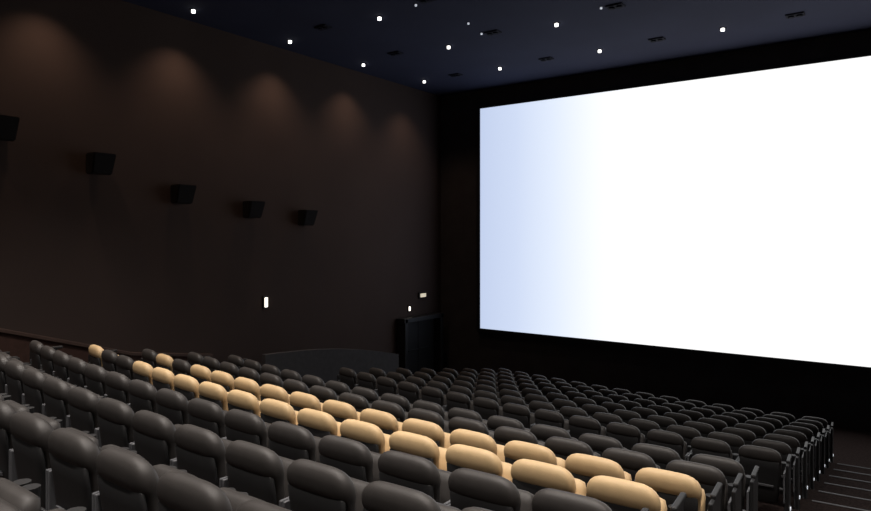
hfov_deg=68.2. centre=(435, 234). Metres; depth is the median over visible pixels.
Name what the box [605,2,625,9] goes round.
fixture
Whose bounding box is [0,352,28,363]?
seat
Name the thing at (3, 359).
seat
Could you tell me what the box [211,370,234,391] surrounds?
seat
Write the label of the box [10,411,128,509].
seat
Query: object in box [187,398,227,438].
seat
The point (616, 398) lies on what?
seat
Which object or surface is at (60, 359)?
seat
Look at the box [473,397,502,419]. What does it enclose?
seat
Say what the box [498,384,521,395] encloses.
seat
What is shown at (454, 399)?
seat
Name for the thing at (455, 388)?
seat
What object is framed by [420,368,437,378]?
seat
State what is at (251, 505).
seat
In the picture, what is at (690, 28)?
ceiling
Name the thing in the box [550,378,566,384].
seat
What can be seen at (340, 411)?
seat
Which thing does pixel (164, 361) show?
seat
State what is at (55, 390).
seat
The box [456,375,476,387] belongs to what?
seat
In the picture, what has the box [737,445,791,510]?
seat
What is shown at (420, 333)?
door
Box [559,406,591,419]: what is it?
seat
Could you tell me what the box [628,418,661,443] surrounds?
seat
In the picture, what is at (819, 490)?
step
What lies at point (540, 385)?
seat
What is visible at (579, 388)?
seat
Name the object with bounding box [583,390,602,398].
seat
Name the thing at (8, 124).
wall speaker
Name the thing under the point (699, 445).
seat
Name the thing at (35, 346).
seat
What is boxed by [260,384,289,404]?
seat
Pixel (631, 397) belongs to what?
seat
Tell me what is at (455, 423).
seat
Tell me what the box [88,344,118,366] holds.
seat
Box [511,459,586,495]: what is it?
seat
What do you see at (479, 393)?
seat
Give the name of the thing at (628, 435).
seat
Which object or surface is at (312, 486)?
seat
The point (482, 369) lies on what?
seat
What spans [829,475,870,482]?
step
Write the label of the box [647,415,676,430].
seat
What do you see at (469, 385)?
seat
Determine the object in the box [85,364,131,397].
seat
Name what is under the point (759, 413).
seat
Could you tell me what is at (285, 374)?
seat
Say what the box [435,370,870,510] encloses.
floor
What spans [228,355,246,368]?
seat
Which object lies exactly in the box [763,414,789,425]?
seat
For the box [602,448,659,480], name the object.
seat
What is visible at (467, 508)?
seat
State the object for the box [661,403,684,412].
seat
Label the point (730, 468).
seat
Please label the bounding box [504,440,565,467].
seat
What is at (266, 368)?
seat
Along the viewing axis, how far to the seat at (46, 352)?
8.03 m
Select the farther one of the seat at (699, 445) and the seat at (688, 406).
the seat at (688, 406)
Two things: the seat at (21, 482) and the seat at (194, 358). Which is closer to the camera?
the seat at (21, 482)
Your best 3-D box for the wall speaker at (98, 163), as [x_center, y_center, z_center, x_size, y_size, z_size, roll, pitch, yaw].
[-6.509,-1.380,12.502,0.393,0.400,0.477,0,0,36]
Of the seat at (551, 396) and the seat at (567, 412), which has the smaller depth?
the seat at (567, 412)
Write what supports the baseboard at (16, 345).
attached to the wall at (108, 261)
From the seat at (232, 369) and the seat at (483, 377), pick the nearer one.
the seat at (232, 369)
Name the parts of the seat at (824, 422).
panel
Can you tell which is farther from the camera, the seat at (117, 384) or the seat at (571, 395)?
the seat at (571, 395)
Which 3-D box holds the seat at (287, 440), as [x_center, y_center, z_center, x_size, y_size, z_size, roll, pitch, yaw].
[-0.960,1.887,4.978,0.557,0.950,0.541,0,0,37]
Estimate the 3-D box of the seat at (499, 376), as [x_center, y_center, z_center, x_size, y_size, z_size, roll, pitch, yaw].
[1.803,3.798,15.352,0.557,0.950,0.541,0,0,43]
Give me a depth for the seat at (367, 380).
11.99 m
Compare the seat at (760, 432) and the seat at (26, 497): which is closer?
the seat at (26, 497)
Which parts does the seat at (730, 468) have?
panel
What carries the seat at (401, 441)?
on the floor
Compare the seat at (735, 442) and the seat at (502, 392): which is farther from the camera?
the seat at (502, 392)
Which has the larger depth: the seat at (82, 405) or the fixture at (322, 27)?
the fixture at (322, 27)
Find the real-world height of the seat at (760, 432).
0.950 m
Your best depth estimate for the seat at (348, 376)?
12.38 m
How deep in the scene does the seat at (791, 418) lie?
13.00 m
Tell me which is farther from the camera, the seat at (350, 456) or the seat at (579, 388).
the seat at (579, 388)
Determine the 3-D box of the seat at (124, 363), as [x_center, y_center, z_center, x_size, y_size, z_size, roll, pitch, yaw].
[-3.898,2.051,8.530,0.557,0.950,0.541,0,0,44]
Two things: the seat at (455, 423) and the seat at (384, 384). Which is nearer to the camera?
the seat at (455, 423)
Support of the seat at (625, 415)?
on the floor
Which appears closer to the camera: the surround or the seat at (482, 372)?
the seat at (482, 372)
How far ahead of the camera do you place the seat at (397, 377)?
12.68 m
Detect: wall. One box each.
[0,0,440,366]
[262,349,398,382]
[441,30,870,431]
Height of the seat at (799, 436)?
0.950 m
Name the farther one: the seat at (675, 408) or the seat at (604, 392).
the seat at (604, 392)
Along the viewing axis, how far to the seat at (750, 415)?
12.62 m
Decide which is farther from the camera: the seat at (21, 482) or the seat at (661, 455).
the seat at (661, 455)
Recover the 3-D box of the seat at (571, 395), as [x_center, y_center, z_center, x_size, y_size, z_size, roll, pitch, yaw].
[2.971,3.649,13.161,0.557,0.950,0.541,0,0,40]
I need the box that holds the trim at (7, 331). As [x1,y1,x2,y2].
[0,328,212,356]
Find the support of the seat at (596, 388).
on the floor
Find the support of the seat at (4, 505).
on the floor
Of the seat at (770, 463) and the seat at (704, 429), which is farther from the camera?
the seat at (704, 429)
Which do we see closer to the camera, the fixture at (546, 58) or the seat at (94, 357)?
the seat at (94, 357)
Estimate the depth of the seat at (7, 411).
4.11 m
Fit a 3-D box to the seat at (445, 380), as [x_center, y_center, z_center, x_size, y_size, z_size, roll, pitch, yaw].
[0.271,3.352,13.236,0.557,0.950,0.541,0,0,43]
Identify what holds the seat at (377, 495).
on the floor
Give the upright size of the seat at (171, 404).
0.950 m
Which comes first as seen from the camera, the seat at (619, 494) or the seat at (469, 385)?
the seat at (619, 494)
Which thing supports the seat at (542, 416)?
on the floor
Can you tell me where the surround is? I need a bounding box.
[396,312,443,371]
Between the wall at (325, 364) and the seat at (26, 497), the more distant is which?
the wall at (325, 364)
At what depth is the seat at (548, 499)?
3.50 m
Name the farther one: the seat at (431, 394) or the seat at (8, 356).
the seat at (431, 394)
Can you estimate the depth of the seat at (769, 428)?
10.88 m
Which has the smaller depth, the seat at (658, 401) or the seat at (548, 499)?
the seat at (548, 499)
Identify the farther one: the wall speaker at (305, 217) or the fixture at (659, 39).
the wall speaker at (305, 217)
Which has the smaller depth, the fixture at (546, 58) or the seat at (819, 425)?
the seat at (819, 425)
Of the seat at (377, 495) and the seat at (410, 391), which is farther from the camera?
the seat at (410, 391)
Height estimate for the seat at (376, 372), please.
0.950 m
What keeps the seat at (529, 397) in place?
on the floor
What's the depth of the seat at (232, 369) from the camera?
9.48 m
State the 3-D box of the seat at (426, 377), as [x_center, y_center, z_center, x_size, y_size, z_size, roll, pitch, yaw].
[-0.136,3.352,13.625,0.557,0.950,0.541,0,0,44]
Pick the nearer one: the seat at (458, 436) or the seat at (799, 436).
the seat at (458, 436)
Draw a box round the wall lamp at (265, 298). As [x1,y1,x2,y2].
[263,296,267,308]
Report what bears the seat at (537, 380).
on the floor
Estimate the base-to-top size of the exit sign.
0.200 m
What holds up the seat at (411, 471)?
on the floor
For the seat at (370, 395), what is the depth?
8.61 m
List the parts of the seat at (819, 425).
panel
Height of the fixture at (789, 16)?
0.060 m
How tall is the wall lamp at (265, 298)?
0.320 m
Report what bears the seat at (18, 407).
on the floor
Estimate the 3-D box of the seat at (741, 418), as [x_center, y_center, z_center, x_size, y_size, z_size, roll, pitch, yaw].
[5.698,3.798,12.172,0.557,0.950,0.541,0,0,35]
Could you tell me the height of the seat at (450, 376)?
0.950 m
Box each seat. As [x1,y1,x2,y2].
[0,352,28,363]
[0,354,58,392]
[0,395,29,406]
[0,400,88,480]
[0,478,86,510]
[0,498,66,510]
[4,400,56,419]
[5,360,76,404]
[9,358,42,370]
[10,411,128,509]
[13,478,31,486]
[22,368,98,413]
[29,340,71,368]
[40,346,72,375]
[42,377,103,427]
[48,428,176,510]
[53,351,88,381]
[67,357,108,387]
[67,387,99,433]
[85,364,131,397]
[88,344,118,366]
[95,447,235,510]
[96,398,133,450]
[101,350,134,371]
[105,371,130,404]
[116,355,153,379]
[128,379,157,413]
[131,410,180,465]
[133,361,152,384]
[141,349,166,367]
[152,367,174,390]
[156,354,172,372]
[156,388,189,424]
[156,471,262,510]
[172,359,190,375]
[172,424,232,487]
[174,374,198,400]
[187,352,209,365]
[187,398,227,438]
[190,364,210,384]
[198,381,228,410]
[203,357,219,372]
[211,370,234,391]
[219,362,238,379]
[222,440,294,506]
[224,409,270,447]
[227,390,260,416]
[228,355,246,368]
[234,377,260,400]
[236,499,290,510]
[238,367,259,385]
[244,359,261,374]
[260,373,283,388]
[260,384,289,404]
[260,398,298,424]
[261,364,280,377]
[268,421,321,462]
[280,369,301,381]
[283,379,309,393]
[283,459,368,510]
[289,391,322,411]
[297,408,340,437]
[302,375,325,387]
[309,385,338,402]
[318,435,380,482]
[322,400,360,422]
[326,380,351,395]
[337,367,357,389]
[339,392,371,411]
[340,419,390,453]
[352,386,380,403]
[356,372,377,391]
[360,408,402,434]
[361,481,460,510]
[369,368,386,378]
[371,400,407,422]
[376,376,398,396]
[378,450,451,504]
[381,393,412,411]
[387,372,405,383]
[389,431,446,470]
[396,368,413,378]
[398,381,421,403]
[402,418,450,448]
[406,376,426,388]
[408,408,448,432]
[413,400,448,420]
[414,372,432,382]
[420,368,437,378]
[421,386,446,408]
[427,380,449,394]
[433,376,452,387]
[438,371,456,382]
[442,368,458,377]
[444,391,473,411]
[445,444,511,481]
[448,407,487,428]
[448,417,494,440]
[448,468,533,510]
[450,385,474,400]
[450,429,504,461]
[453,380,475,392]
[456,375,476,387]
[459,371,477,382]
[461,507,491,510]
[462,368,478,377]
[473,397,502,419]
[474,390,500,405]
[475,384,499,398]
[477,379,498,391]
[478,375,497,386]
[479,371,497,381]
[480,368,497,377]
[487,415,529,431]
[494,426,544,445]
[496,368,513,376]
[497,371,514,380]
[497,375,516,385]
[498,379,518,389]
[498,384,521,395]
[499,389,524,401]
[500,395,528,408]
[502,403,534,428]
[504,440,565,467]
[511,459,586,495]
[514,371,531,379]
[515,375,533,381]
[517,379,536,385]
[519,383,540,390]
[521,388,545,396]
[525,394,551,403]
[529,401,558,412]
[530,424,577,441]
[531,375,546,380]
[532,409,569,431]
[532,488,648,510]
[534,378,550,384]
[537,382,558,389]
[541,387,561,395]
[545,436,600,459]
[546,392,569,402]
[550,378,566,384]
[552,399,580,410]
[554,382,571,388]
[559,386,578,394]
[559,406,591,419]
[565,391,586,400]
[565,453,634,495]
[568,415,606,438]
[570,381,586,387]
[572,397,596,407]
[576,385,593,392]
[578,433,627,456]
[581,404,610,416]
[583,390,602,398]
[586,475,686,510]
[590,385,607,391]
[591,396,613,405]
[592,412,625,435]
[598,389,617,396]
[601,402,625,413]
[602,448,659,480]
[606,422,647,449]
[607,394,628,403]
[612,388,630,395]
[613,409,641,423]
[618,400,641,410]
[622,393,642,400]
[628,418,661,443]
[631,407,657,419]
[631,443,681,469]
[633,398,655,407]
[635,392,654,399]
[635,467,722,510]
[647,397,668,405]
[647,405,671,415]
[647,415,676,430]
[647,429,691,460]
[660,396,679,403]
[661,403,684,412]
[663,412,691,425]
[665,460,742,510]
[666,425,701,452]
[674,401,695,409]
[677,410,704,421]
[683,421,714,437]
[685,400,705,407]
[687,437,738,460]
[690,407,715,417]
[690,454,758,510]
[697,418,727,431]
[702,405,725,414]
[707,432,744,453]
[710,415,738,427]
[712,404,734,411]
[721,412,747,422]
[722,427,755,444]
[731,410,756,419]
[734,423,765,438]
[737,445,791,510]
[740,408,763,416]
[744,420,774,433]
[752,439,800,509]
[754,417,782,429]
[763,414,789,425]
[763,434,807,498]
[770,412,795,422]
[773,429,814,489]
[781,425,819,481]
[789,422,824,473]
[795,419,829,467]
[801,416,833,462]
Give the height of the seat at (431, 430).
0.950 m
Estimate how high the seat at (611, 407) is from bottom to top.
0.950 m
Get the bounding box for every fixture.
[314,24,331,30]
[387,51,403,55]
[416,0,435,3]
[449,73,462,76]
[484,29,501,35]
[538,57,553,61]
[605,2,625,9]
[648,37,665,42]
[785,12,804,18]
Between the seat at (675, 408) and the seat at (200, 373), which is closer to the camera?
the seat at (200, 373)
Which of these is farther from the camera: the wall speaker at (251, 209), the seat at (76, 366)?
the wall speaker at (251, 209)
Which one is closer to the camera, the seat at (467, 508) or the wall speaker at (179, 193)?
the seat at (467, 508)
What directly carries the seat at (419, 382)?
on the floor
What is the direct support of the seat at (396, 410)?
on the floor
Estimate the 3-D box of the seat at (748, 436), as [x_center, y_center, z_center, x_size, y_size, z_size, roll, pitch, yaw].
[4.624,3.352,9.738,0.557,0.950,0.541,0,0,34]
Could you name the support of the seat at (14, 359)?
on the floor
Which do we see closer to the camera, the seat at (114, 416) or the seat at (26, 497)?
the seat at (26, 497)
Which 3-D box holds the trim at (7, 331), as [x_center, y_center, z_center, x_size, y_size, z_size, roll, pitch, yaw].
[-9.447,1.674,8.693,0.090,2.219,14.815,0,0,36]
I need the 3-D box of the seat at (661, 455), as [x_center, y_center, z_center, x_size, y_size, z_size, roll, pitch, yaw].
[2.278,2.542,6.496,0.557,0.950,0.541,0,0,34]
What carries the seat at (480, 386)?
on the floor
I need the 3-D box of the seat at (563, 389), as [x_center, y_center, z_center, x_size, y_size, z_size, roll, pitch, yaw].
[3.054,3.798,14.227,0.557,0.950,0.541,0,0,41]
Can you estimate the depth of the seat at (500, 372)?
16.26 m
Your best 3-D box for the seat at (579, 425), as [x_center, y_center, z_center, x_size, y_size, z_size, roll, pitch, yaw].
[2.242,3.055,9.300,0.557,0.950,0.541,0,0,37]
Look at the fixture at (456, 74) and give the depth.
19.03 m
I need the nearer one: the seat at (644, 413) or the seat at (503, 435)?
the seat at (503, 435)
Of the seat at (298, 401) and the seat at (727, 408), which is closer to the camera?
the seat at (298, 401)
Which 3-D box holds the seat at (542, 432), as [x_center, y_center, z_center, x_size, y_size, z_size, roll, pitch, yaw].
[1.365,2.542,7.138,0.557,0.950,0.541,0,0,36]
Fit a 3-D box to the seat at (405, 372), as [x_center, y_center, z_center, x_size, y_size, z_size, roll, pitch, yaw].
[-0.553,3.352,14.038,0.541,0.950,0.602,0,0,-45]
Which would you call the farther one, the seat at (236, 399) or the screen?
the screen
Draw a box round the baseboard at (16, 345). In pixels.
[0,332,187,363]
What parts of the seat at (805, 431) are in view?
panel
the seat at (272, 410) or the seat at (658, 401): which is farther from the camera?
the seat at (658, 401)
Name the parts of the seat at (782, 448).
panel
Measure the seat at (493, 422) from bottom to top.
0.950 m
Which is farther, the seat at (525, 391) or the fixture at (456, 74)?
the fixture at (456, 74)
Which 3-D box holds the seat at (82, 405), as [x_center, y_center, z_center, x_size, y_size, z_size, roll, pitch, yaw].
[-2.730,1.723,5.387,0.557,0.950,0.541,0,0,40]
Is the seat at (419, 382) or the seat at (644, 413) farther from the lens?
the seat at (419, 382)
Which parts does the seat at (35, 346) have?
panel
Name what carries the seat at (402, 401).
on the floor
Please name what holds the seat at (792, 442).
on the floor
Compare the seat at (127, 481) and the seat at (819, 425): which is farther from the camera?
the seat at (819, 425)
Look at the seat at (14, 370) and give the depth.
6.24 m
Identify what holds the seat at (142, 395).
on the floor
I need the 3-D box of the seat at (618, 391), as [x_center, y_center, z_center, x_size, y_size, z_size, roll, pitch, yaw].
[4.503,4.095,15.278,0.557,0.950,0.541,0,0,40]
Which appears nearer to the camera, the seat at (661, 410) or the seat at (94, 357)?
the seat at (94, 357)
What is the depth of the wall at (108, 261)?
14.46 m
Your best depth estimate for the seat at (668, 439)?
8.42 m
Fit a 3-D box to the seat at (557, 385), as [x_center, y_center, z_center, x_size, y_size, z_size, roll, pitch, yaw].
[3.143,3.946,15.300,0.557,0.950,0.541,0,0,42]
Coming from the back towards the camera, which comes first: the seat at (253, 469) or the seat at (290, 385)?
the seat at (290, 385)
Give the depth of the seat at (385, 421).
6.29 m
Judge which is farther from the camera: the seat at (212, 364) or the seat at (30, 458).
the seat at (212, 364)
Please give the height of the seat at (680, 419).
0.950 m
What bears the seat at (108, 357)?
on the floor
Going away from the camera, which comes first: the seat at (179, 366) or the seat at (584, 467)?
the seat at (584, 467)
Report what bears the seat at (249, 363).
on the floor
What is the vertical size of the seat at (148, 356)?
0.950 m
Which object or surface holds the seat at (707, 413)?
on the floor
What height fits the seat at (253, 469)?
0.950 m
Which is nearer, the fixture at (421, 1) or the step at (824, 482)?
the step at (824, 482)
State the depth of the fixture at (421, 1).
12.97 m
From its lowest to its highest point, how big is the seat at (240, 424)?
0.950 m
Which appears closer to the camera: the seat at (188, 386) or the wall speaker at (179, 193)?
the seat at (188, 386)
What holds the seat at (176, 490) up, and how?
on the floor
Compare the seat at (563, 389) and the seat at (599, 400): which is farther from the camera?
the seat at (563, 389)
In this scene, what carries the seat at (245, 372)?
on the floor
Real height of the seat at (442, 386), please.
0.950 m
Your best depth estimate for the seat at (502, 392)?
11.92 m
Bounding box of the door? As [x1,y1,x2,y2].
[408,319,433,373]
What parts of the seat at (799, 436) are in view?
panel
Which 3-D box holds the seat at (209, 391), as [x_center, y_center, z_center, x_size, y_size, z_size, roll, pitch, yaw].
[-2.242,2.051,7.012,0.557,0.950,0.541,0,0,41]
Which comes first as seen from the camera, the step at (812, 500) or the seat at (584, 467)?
the seat at (584, 467)
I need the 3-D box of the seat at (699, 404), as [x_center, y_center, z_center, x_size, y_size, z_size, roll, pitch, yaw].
[5.817,4.095,14.239,0.557,0.950,0.541,0,0,37]
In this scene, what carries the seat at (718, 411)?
on the floor
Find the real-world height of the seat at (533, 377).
0.950 m
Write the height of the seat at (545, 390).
0.950 m
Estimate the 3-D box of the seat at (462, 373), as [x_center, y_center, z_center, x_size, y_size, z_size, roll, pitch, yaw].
[0.886,3.649,15.036,0.557,0.950,0.541,0,0,44]
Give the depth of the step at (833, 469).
11.56 m
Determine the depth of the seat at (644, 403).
12.95 m
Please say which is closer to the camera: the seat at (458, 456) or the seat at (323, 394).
the seat at (458, 456)
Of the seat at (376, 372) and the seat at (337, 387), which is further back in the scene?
the seat at (376, 372)
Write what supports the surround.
attached to the wall at (108, 261)
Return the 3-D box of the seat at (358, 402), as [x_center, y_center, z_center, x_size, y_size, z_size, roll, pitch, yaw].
[-0.855,2.379,7.876,0.557,0.950,0.541,0,0,40]
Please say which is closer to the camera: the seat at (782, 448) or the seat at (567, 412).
the seat at (782, 448)
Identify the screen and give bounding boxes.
[477,50,870,372]
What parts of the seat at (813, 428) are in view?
panel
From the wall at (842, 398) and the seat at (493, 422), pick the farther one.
the wall at (842, 398)
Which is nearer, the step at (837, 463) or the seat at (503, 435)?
the seat at (503, 435)
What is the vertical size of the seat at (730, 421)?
0.950 m
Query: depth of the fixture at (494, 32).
15.02 m
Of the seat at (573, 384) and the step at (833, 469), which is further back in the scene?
the seat at (573, 384)
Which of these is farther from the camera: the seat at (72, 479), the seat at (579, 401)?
the seat at (579, 401)
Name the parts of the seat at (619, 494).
panel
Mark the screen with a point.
(727, 214)
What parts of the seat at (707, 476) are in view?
panel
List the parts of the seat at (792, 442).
panel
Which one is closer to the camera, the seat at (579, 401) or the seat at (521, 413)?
the seat at (521, 413)
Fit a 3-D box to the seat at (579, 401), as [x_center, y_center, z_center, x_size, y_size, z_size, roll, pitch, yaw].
[2.893,3.501,12.102,0.557,0.950,0.541,0,0,39]
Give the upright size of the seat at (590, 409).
0.950 m
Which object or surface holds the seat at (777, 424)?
on the floor
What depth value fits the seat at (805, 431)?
10.56 m
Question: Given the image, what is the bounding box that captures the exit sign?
[418,292,426,298]
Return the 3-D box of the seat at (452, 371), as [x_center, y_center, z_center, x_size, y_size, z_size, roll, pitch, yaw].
[0.469,3.649,15.449,0.541,0.950,0.602,0,0,-45]
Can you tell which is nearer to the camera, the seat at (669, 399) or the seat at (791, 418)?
the seat at (791, 418)
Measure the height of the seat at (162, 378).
0.950 m
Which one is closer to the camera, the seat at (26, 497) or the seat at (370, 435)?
the seat at (26, 497)
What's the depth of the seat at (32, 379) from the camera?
5.86 m
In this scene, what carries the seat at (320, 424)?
on the floor
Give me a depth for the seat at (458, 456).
4.74 m
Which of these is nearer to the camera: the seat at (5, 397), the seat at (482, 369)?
the seat at (5, 397)
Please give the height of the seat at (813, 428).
0.950 m
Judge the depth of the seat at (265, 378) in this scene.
8.74 m
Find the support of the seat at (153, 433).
on the floor
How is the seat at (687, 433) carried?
on the floor
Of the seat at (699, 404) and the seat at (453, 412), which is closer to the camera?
the seat at (453, 412)
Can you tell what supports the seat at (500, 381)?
on the floor
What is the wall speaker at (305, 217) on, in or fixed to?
attached to the wall at (108, 261)
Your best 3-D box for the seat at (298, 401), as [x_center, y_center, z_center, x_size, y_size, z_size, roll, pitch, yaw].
[-1.312,2.215,7.244,0.557,0.950,0.541,0,0,40]
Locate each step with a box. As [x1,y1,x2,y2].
[812,500,869,510]
[819,490,870,500]
[824,482,870,490]
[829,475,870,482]
[833,469,870,475]
[837,463,870,468]
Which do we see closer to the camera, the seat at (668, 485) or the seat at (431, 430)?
the seat at (668, 485)
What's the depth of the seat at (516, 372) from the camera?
16.98 m
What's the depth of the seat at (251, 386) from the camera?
7.71 m
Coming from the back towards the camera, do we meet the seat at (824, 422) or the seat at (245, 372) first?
the seat at (824, 422)
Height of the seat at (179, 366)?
0.950 m
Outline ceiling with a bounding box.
[122,0,870,95]
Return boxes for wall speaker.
[0,115,19,140]
[86,152,115,174]
[170,184,196,203]
[243,201,264,217]
[298,210,317,225]
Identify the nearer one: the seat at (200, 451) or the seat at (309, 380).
the seat at (200, 451)
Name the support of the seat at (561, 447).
on the floor
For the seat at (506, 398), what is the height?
0.950 m
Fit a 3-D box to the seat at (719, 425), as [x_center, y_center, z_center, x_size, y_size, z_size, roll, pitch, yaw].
[4.676,3.501,10.761,0.557,0.950,0.541,0,0,35]
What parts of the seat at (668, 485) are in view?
panel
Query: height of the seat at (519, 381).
0.950 m
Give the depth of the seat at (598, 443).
6.60 m
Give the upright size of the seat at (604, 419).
0.950 m
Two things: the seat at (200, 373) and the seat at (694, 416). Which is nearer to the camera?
the seat at (200, 373)
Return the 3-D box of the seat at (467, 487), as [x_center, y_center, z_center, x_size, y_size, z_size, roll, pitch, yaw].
[0.399,1.887,4.003,0.557,0.950,0.541,0,0,34]
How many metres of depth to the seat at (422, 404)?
7.93 m
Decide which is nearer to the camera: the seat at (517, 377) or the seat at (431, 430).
the seat at (431, 430)
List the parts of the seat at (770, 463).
panel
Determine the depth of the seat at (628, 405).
12.25 m
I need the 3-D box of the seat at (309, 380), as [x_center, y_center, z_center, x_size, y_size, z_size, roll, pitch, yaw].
[-1.664,2.542,9.612,0.557,0.950,0.541,0,0,42]
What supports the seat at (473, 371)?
on the floor
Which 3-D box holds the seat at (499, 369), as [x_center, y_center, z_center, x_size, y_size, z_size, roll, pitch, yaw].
[2.001,4.095,17.566,0.541,0.950,0.602,0,0,-45]
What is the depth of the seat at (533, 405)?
10.50 m
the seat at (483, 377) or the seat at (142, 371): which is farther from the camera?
the seat at (483, 377)
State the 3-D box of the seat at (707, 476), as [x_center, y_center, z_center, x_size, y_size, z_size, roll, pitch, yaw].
[2.303,2.379,5.542,0.602,0.950,0.541,0,0,33]
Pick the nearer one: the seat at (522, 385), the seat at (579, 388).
the seat at (522, 385)
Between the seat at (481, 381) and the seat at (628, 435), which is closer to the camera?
the seat at (628, 435)
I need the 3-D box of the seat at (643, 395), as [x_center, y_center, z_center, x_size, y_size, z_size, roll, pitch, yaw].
[4.936,4.095,14.924,0.557,0.950,0.541,0,0,39]
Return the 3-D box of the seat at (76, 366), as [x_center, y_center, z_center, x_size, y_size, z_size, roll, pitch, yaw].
[-3.949,1.887,7.508,0.557,0.950,0.541,0,0,43]
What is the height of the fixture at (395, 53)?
0.060 m
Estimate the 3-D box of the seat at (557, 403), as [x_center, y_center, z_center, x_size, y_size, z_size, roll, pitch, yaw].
[2.382,3.352,11.396,0.557,0.950,0.541,0,0,39]

